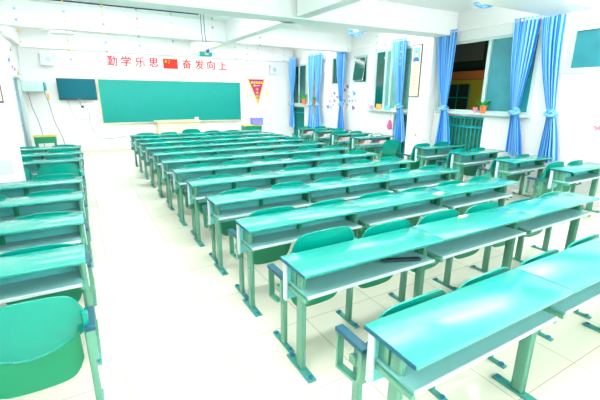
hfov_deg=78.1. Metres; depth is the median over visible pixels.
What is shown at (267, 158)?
folding chair
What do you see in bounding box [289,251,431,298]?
shelf
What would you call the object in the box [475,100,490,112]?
potted plant
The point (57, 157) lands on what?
folding chair
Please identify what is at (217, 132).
student desk
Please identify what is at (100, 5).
garland
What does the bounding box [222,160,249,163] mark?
folding chair
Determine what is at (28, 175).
folding chair
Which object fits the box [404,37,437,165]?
column
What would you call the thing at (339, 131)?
folding chair
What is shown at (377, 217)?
shelf
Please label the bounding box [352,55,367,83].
window
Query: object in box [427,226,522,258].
shelf
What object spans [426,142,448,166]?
folding chair
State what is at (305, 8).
ceiling beam
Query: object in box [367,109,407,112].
trim
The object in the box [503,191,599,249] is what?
student desk
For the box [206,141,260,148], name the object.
student desk
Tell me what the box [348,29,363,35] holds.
ceiling fan
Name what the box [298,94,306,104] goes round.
potted plant
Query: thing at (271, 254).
folding chair
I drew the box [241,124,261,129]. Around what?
side table
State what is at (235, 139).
student desk
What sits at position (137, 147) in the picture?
student desk
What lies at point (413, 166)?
folding chair
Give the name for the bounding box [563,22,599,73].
window
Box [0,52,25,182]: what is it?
pillar
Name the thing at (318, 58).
curtain
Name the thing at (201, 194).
shelf
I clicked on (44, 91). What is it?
cable
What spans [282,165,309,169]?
folding chair
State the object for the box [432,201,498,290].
folding chair
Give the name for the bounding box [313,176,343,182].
folding chair
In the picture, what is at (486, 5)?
ceiling fan
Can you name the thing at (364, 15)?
ceiling beam
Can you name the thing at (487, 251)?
folding chair
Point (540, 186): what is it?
folding chair
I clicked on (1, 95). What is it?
scroll
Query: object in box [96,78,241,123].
chalkboard
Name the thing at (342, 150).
student desk
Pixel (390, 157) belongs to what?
folding chair
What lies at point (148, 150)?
student desk
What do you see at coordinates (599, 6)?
curtain rod
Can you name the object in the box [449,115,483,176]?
door
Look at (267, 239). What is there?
shelf
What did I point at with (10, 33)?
ceiling beam
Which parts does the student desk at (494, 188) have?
panel, leg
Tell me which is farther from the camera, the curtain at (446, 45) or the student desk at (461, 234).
the curtain at (446, 45)
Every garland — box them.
[12,0,20,44]
[60,0,71,60]
[99,0,110,77]
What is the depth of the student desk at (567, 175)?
5.43 m
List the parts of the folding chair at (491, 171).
backrest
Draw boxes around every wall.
[0,34,34,146]
[17,47,290,149]
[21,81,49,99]
[291,0,599,208]
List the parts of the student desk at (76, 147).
panel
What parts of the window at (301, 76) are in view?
pane, pane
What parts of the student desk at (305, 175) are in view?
panel, leg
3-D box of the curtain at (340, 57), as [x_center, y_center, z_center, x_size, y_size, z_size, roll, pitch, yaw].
[1.269,-3.292,11.371,0.200,2.530,0.551,-4,16,-16]
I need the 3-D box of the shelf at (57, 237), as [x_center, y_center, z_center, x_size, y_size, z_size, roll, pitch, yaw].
[-2.304,0.376,2.849,1.077,0.014,0.225,-8,18,-29]
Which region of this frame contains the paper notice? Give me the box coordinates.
[0,160,13,174]
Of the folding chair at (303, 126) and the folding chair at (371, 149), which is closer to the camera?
the folding chair at (371, 149)
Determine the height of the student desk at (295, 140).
0.762 m
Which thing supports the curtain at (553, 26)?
hanging from the curtain rod at (599, 6)
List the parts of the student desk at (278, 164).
panel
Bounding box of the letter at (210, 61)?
[207,61,214,69]
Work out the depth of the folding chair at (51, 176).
4.50 m
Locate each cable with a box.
[44,91,64,143]
[53,0,198,14]
[79,100,124,138]
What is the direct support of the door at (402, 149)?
in the wall at (577, 105)
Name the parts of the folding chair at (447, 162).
seat, backrest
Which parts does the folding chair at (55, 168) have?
backrest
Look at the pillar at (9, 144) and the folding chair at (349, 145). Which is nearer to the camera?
the pillar at (9, 144)
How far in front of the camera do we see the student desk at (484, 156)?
6.88 m
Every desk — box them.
[0,176,91,240]
[0,191,93,267]
[0,212,96,305]
[0,244,101,365]
[20,145,86,185]
[21,151,86,193]
[22,157,88,206]
[130,133,179,166]
[134,136,187,172]
[138,140,196,179]
[144,144,207,187]
[151,149,220,197]
[154,119,201,133]
[160,154,236,209]
[171,162,257,225]
[178,131,223,135]
[185,171,283,246]
[186,134,233,139]
[194,137,245,143]
[205,184,318,275]
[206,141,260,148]
[216,145,277,153]
[220,130,261,133]
[231,150,298,161]
[232,132,274,136]
[234,201,368,316]
[243,135,289,140]
[251,156,323,171]
[258,138,306,144]
[273,142,326,149]
[274,164,355,183]
[280,227,443,383]
[292,146,349,155]
[298,127,333,138]
[306,174,397,202]
[313,130,351,146]
[315,152,378,164]
[331,132,371,149]
[345,158,414,177]
[349,188,453,259]
[351,135,394,149]
[364,268,573,399]
[383,166,459,193]
[413,206,535,269]
[414,144,464,179]
[432,177,518,208]
[450,149,504,179]
[494,155,553,197]
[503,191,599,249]
[517,237,599,332]
[547,162,599,223]
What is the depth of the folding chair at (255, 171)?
4.90 m
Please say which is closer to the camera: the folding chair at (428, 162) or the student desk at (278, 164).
the student desk at (278, 164)
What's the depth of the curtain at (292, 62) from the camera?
13.93 m
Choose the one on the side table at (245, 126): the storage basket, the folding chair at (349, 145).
the storage basket
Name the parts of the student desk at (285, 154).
panel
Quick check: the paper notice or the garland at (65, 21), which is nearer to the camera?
the paper notice
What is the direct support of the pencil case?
on the student desk at (310, 274)
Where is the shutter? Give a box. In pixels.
[454,41,485,61]
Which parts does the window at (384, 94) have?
pane, pane, pane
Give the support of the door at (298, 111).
in the wall at (577, 105)
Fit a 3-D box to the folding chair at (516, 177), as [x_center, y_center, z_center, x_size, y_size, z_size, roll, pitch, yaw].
[3.859,-0.447,6.660,0.614,0.786,0.275,-8,18,-29]
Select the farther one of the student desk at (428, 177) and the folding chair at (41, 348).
the student desk at (428, 177)
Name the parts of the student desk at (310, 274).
panel, panel, shelf rail, leg, foot plate, leg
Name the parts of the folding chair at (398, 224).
foot plate, leg, seat, backrest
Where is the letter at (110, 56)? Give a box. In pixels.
[106,55,116,65]
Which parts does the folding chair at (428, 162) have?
seat, backrest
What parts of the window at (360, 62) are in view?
pane, pane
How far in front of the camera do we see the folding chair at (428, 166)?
5.33 m
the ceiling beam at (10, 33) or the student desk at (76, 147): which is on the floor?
the student desk at (76, 147)
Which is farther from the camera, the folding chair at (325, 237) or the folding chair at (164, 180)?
the folding chair at (164, 180)
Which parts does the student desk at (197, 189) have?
panel, leg, foot plate, panel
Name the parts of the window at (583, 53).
pane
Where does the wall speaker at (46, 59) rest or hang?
attached to the wall at (274, 109)
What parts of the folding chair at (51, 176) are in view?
backrest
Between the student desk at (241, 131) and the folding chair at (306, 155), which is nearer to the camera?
the folding chair at (306, 155)
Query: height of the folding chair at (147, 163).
0.790 m
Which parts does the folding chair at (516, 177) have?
seat, leg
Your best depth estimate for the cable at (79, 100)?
11.30 m
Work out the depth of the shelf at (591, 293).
2.17 m
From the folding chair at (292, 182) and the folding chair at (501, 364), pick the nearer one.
the folding chair at (501, 364)
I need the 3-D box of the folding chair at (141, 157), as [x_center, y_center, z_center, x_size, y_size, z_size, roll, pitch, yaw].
[-3.217,-0.955,8.263,0.640,0.792,0.275,-8,18,-29]
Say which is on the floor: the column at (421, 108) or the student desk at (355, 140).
the student desk at (355, 140)
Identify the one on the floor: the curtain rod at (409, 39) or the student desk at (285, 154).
the student desk at (285, 154)
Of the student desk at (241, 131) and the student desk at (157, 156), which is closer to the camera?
the student desk at (157, 156)
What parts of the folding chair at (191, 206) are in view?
armrest, leg, seat, backrest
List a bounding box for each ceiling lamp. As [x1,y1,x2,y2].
[49,31,73,35]
[204,15,228,20]
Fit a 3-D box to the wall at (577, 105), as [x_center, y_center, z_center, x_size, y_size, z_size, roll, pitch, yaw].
[4.336,-1.866,6.800,0.250,3.450,18.300,-8,18,-29]
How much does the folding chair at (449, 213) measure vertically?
0.820 m
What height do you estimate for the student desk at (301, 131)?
0.762 m
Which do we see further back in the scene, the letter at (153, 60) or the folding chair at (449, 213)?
the letter at (153, 60)
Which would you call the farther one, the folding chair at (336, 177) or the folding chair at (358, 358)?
the folding chair at (336, 177)
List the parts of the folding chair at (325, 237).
armrest, leg, foot plate, seat, backrest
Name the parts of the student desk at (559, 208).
shelf rail, leg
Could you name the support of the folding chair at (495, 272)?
on the floor
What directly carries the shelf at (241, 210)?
attached to the student desk at (226, 207)
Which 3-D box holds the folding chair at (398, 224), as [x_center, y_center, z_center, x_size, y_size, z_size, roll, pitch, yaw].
[0.624,0.539,3.016,0.589,0.820,0.275,-8,18,-29]
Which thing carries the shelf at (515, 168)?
attached to the student desk at (506, 167)
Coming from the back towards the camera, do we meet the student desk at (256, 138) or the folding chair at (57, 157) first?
the student desk at (256, 138)
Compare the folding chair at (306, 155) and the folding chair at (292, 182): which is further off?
the folding chair at (306, 155)
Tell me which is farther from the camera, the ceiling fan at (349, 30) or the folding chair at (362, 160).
the ceiling fan at (349, 30)
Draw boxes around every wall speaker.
[39,53,53,65]
[269,65,275,73]
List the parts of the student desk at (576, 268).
shelf rail, foot plate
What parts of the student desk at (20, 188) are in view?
panel, leg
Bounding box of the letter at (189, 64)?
[183,59,190,68]
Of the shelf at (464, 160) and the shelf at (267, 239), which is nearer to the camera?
the shelf at (267, 239)
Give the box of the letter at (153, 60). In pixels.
[149,58,158,66]
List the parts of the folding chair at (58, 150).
backrest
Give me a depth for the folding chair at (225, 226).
4.02 m
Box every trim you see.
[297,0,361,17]
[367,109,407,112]
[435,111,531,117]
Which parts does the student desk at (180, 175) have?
panel, leg, panel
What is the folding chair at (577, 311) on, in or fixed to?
on the floor
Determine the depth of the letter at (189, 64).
12.19 m
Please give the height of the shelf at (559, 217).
0.014 m
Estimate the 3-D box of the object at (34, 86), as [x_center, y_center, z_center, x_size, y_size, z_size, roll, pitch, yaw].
[-7.221,-2.996,10.146,0.570,0.480,0.640,-8,18,-29]
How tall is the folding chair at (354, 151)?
0.800 m
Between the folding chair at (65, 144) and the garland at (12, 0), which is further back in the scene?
the folding chair at (65, 144)
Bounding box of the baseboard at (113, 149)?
[81,148,130,152]
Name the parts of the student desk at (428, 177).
panel, leg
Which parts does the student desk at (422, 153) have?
leg, panel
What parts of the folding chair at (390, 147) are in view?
armrest, seat, backrest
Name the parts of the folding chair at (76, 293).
backrest, seat, armrest, leg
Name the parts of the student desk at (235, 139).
panel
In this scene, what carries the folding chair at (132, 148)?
on the floor
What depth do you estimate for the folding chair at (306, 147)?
7.14 m
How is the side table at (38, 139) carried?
on the floor
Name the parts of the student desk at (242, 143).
panel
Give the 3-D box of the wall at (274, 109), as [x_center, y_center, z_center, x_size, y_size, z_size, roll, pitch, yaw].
[-4.051,-3.520,12.439,8.930,3.450,0.250,-8,18,-29]
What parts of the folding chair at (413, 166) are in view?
seat, backrest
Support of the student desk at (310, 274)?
on the floor
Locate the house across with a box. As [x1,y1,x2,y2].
[363,41,488,109]
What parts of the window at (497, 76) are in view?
pane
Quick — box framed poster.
[408,44,422,96]
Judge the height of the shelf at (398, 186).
0.014 m
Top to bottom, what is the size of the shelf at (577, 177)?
0.014 m
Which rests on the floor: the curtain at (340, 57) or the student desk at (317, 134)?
the student desk at (317, 134)
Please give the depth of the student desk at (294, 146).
7.76 m
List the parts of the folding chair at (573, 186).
seat, leg, backrest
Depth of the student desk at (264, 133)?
9.86 m
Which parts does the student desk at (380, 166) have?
panel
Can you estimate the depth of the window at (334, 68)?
11.78 m
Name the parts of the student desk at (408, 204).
shelf rail, panel, leg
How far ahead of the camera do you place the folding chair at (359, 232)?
3.86 m
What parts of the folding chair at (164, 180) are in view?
armrest, leg, backrest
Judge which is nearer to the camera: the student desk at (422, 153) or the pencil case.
the pencil case
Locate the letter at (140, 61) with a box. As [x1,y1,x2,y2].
[136,57,144,66]
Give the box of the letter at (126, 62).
[121,56,130,65]
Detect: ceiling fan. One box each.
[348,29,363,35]
[474,2,492,7]
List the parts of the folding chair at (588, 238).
foot plate, backrest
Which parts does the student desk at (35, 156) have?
panel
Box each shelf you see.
[0,207,80,221]
[0,232,80,251]
[0,270,81,299]
[176,173,244,184]
[191,184,271,198]
[212,199,310,219]
[242,219,360,249]
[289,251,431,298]
[301,176,348,183]
[311,187,390,201]
[349,169,393,177]
[358,203,445,224]
[376,310,554,393]
[389,178,450,190]
[417,152,448,156]
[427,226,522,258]
[442,191,510,207]
[453,158,494,163]
[498,165,546,172]
[518,208,587,231]
[548,281,599,313]
[552,173,599,183]
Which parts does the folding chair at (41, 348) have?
seat, backrest, armrest, leg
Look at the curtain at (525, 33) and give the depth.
6.72 m
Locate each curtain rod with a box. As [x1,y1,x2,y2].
[290,38,410,58]
[452,6,599,32]
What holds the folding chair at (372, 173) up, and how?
on the floor
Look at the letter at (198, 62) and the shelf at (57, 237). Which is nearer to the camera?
the shelf at (57, 237)
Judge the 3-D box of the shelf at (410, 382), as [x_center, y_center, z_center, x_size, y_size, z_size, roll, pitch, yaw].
[0.868,0.682,1.847,1.077,0.014,0.225,-8,18,-29]
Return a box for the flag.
[163,59,177,68]
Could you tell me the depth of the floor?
2.93 m
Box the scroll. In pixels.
[0,85,3,102]
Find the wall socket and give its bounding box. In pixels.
[81,104,91,107]
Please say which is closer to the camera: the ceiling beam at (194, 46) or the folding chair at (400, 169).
the folding chair at (400, 169)
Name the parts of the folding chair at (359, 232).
seat, backrest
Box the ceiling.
[25,0,485,34]
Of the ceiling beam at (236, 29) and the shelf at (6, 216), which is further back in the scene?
the ceiling beam at (236, 29)
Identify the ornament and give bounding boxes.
[376,104,380,109]
[387,116,391,128]
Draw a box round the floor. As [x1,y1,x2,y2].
[0,150,599,399]
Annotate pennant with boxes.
[246,78,266,104]
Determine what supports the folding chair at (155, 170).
on the floor
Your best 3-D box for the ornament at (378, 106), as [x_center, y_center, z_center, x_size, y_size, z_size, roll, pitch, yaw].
[2.156,-2.563,10.180,0.059,0.160,0.200,-8,18,-29]
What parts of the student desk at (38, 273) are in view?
panel, shelf rail, leg, foot plate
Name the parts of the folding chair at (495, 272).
foot plate, backrest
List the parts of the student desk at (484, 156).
panel, leg, panel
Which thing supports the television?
attached to the wall at (274, 109)
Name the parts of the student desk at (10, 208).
panel, leg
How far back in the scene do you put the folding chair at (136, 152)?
8.78 m
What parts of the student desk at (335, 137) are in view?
panel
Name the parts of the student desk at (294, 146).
panel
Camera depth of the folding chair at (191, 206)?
4.70 m
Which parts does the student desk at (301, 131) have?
panel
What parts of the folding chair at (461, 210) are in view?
seat, backrest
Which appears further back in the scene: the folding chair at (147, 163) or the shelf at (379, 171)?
the folding chair at (147, 163)
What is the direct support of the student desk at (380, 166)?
on the floor
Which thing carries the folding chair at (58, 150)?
on the floor
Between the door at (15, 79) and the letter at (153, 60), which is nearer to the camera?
the door at (15, 79)
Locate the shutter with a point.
(475, 51)
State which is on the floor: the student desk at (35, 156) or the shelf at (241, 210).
the student desk at (35, 156)
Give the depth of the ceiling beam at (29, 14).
8.12 m
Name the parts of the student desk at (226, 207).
panel, shelf rail, leg, foot plate, panel, leg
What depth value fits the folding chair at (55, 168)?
5.21 m
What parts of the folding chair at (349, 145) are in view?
backrest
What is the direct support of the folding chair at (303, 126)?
on the floor
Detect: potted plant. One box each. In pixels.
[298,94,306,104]
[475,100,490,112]
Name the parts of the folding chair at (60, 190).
backrest, armrest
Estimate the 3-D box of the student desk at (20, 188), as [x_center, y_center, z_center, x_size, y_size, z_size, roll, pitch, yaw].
[-3.136,0.180,4.294,1.167,0.762,0.315,-8,18,-29]
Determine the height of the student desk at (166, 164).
0.762 m
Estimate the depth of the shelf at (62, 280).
2.30 m
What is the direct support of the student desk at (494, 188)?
on the floor
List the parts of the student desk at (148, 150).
leg, panel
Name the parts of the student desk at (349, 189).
panel, leg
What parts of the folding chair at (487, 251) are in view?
foot plate, leg, seat, backrest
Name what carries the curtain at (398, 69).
hanging from the curtain rod at (409, 39)
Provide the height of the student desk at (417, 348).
0.762 m
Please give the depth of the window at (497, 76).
7.20 m
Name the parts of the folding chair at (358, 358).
armrest, leg, backrest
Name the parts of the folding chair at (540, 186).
armrest, leg, seat, backrest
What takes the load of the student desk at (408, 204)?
on the floor
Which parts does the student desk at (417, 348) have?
panel, panel, shelf rail, leg, foot plate, leg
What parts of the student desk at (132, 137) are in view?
leg, panel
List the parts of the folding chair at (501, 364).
foot plate, backrest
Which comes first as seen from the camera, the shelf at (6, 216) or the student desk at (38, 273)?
the student desk at (38, 273)
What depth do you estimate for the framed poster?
8.64 m
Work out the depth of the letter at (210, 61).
12.57 m
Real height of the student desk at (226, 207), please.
0.762 m
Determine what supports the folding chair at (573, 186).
on the floor
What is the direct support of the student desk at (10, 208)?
on the floor
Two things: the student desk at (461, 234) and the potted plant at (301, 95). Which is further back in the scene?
the potted plant at (301, 95)
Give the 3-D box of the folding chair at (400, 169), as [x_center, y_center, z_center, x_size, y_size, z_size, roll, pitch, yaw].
[1.312,-0.072,5.247,0.589,0.795,0.275,-8,18,-29]
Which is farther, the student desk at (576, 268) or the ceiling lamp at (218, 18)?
the ceiling lamp at (218, 18)
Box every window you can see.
[293,63,307,104]
[331,57,345,84]
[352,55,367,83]
[373,45,412,110]
[435,30,541,114]
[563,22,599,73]
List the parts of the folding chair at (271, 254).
armrest, foot plate, leg, seat, backrest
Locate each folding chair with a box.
[0,243,98,338]
[0,296,104,399]
[14,211,94,288]
[23,167,33,180]
[26,189,91,255]
[33,174,89,231]
[35,164,88,215]
[46,156,87,201]
[49,149,86,190]
[52,144,85,180]
[130,133,153,163]
[134,136,158,168]
[139,140,166,175]
[145,144,173,183]
[151,149,183,192]
[160,155,196,203]
[170,163,211,218]
[182,129,199,132]
[183,142,203,144]
[184,174,230,236]
[202,187,257,261]
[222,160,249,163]
[228,206,294,297]
[237,139,254,141]
[245,171,269,173]
[259,158,281,160]
[267,226,356,352]
[269,181,303,187]
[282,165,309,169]
[291,154,312,157]
[292,126,310,141]
[296,146,315,149]
[306,129,325,145]
[308,199,345,206]
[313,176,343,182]
[318,163,340,166]
[324,130,345,146]
[335,289,445,399]
[336,219,410,328]
[343,135,364,153]
[348,150,366,152]
[350,159,371,162]
[355,173,377,176]
[357,191,390,238]
[364,134,382,153]
[374,140,400,159]
[379,156,398,159]
[387,168,410,172]
[388,209,458,301]
[401,186,427,226]
[402,143,429,169]
[419,165,439,168]
[423,180,461,216]
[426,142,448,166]
[428,267,508,399]
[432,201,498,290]
[436,148,465,177]
[455,175,493,214]
[460,147,485,181]
[470,198,530,272]
[477,156,509,177]
[487,249,558,368]
[505,154,529,199]
[512,191,560,262]
[525,161,563,198]
[537,234,598,340]
[553,160,582,192]
[573,309,591,318]
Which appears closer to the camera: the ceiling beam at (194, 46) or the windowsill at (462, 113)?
the windowsill at (462, 113)
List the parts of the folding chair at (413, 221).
seat, backrest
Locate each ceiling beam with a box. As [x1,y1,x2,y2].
[0,0,351,52]
[0,27,19,45]
[16,28,292,61]
[66,0,458,37]
[189,41,228,54]
[225,18,292,42]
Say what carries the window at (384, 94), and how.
in the wall at (577, 105)
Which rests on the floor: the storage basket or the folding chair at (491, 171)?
the folding chair at (491, 171)
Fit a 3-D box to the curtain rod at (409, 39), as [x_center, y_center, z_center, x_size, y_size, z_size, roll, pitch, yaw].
[1.158,-4.562,11.357,0.174,0.052,6.100,-8,18,-29]
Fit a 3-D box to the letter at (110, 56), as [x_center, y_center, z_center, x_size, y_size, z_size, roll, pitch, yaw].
[-5.653,-4.190,11.129,0.289,0.293,0.015,-8,18,-29]
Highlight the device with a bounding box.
[196,14,211,56]
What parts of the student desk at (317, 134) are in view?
panel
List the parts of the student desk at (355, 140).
panel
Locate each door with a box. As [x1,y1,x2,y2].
[11,74,31,146]
[294,106,303,136]
[394,114,406,157]
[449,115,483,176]
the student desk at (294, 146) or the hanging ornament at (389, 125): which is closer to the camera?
the student desk at (294, 146)
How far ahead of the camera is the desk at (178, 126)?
11.46 m
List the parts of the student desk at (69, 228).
panel, leg, foot plate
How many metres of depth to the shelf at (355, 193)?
4.47 m
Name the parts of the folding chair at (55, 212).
backrest, armrest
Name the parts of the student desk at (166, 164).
leg, panel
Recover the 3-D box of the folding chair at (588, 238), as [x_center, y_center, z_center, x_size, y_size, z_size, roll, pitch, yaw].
[2.049,0.613,2.894,0.589,0.765,0.275,-8,18,-29]
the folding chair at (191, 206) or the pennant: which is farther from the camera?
the pennant
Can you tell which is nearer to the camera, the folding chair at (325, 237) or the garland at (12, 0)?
the folding chair at (325, 237)
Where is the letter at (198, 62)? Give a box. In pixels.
[196,60,203,69]
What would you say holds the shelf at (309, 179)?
attached to the student desk at (305, 175)
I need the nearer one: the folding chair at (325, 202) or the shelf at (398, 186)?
the folding chair at (325, 202)
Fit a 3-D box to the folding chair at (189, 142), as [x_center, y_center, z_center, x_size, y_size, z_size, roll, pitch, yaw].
[-2.275,-0.839,7.863,0.589,0.799,0.275,-8,18,-29]
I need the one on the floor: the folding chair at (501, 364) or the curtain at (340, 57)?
the folding chair at (501, 364)
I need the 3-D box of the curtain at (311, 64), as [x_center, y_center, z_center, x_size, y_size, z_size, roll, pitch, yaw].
[0.379,-3.715,12.845,0.200,2.530,0.407,-4,16,-16]
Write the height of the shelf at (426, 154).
0.014 m
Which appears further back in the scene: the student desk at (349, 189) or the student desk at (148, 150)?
the student desk at (148, 150)
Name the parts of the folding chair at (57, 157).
backrest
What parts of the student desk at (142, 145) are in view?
leg, panel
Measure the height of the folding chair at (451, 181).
0.791 m
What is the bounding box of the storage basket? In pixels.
[250,117,262,124]
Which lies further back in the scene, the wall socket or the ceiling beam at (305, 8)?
the wall socket
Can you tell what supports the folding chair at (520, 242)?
on the floor
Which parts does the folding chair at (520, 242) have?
leg, seat, leg, backrest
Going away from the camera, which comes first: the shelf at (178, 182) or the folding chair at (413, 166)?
the shelf at (178, 182)
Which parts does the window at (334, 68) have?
pane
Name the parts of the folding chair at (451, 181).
backrest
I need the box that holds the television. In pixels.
[56,78,97,99]
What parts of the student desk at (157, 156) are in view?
leg, panel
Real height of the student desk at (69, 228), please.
0.762 m
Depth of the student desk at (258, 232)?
3.11 m
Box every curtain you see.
[288,57,295,126]
[308,54,314,127]
[315,52,322,126]
[336,52,345,129]
[392,38,406,142]
[435,29,457,143]
[505,15,541,155]
[538,14,565,162]
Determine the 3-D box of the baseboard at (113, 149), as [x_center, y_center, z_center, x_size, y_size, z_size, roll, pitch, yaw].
[-3.998,-1.871,12.785,8.390,0.090,0.012,-8,18,-29]
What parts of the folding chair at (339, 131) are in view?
backrest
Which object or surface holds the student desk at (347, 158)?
on the floor
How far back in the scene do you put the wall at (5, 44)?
8.51 m
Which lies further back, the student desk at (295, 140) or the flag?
the flag
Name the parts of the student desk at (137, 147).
leg, panel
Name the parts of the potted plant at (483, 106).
pot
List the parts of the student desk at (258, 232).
panel, shelf rail, leg, foot plate, panel, leg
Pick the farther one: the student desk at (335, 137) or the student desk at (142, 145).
the student desk at (335, 137)
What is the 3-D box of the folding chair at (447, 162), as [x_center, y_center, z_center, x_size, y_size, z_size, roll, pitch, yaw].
[2.886,-0.588,7.082,0.640,0.815,0.275,-8,18,-29]
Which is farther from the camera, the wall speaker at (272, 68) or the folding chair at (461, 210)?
the wall speaker at (272, 68)
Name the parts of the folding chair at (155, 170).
backrest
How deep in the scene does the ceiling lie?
7.50 m
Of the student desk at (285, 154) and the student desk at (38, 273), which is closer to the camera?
the student desk at (38, 273)
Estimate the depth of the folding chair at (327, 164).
5.46 m
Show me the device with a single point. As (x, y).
(207, 53)
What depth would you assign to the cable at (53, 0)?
5.49 m
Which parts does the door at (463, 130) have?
rail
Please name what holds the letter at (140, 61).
attached to the wall at (274, 109)
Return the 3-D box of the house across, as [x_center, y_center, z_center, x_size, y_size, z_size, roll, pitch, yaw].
[5.814,-5.206,13.988,0.900,8.000,10.200,-8,18,-29]
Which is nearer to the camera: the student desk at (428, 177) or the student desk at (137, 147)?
the student desk at (428, 177)
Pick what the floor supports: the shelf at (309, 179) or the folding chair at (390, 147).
the folding chair at (390, 147)
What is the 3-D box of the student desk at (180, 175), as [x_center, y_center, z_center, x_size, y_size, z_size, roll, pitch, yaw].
[-1.206,-0.108,5.368,1.167,0.762,0.315,-8,18,-29]
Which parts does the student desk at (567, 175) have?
panel, shelf rail, leg, panel, leg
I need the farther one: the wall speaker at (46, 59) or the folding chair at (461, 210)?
the wall speaker at (46, 59)
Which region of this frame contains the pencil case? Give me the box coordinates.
[380,256,420,261]
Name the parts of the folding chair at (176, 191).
armrest, leg, backrest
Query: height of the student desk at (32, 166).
0.762 m
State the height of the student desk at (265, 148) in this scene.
0.762 m
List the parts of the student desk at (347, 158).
panel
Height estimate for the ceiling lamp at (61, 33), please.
0.342 m
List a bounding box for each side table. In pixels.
[33,134,56,146]
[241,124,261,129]
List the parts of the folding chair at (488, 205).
foot plate, leg, seat, backrest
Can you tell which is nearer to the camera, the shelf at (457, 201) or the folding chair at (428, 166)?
the shelf at (457, 201)
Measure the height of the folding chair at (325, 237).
0.865 m
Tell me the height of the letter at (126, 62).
0.294 m
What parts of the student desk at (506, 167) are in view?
panel, leg, panel, leg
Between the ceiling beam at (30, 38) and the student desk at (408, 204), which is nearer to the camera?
the student desk at (408, 204)
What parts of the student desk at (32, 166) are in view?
panel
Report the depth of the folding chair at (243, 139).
8.23 m
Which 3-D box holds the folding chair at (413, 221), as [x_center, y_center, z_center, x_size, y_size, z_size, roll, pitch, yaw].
[1.221,0.211,4.276,0.589,0.776,0.275,-8,18,-29]
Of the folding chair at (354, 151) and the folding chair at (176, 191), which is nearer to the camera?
the folding chair at (176, 191)
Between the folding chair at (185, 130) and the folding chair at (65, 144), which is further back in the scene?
the folding chair at (185, 130)
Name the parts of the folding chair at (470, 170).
leg, seat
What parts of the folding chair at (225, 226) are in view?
armrest, leg, seat, backrest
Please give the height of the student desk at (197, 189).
0.762 m
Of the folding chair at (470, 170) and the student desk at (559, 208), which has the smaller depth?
the student desk at (559, 208)
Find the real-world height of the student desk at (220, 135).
0.762 m
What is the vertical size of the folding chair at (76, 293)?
0.781 m
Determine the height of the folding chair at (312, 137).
0.805 m
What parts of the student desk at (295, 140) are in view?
panel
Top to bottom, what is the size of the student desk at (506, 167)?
0.762 m
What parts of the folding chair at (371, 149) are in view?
seat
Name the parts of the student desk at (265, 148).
panel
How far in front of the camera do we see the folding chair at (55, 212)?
3.16 m
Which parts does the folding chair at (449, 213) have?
foot plate, leg, seat, backrest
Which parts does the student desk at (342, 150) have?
panel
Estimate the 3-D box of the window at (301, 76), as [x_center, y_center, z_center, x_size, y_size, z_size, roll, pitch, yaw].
[0.020,-4.265,13.701,0.065,1.420,1.150,-8,18,-29]
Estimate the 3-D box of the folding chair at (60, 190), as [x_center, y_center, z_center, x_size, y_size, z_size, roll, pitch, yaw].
[-2.620,0.257,3.982,0.614,0.790,0.275,-8,18,-29]
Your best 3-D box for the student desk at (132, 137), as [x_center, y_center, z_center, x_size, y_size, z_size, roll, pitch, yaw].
[-3.690,-1.298,9.520,1.167,0.762,0.315,-8,18,-29]
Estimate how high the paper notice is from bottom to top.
0.170 m
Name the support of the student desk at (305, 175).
on the floor

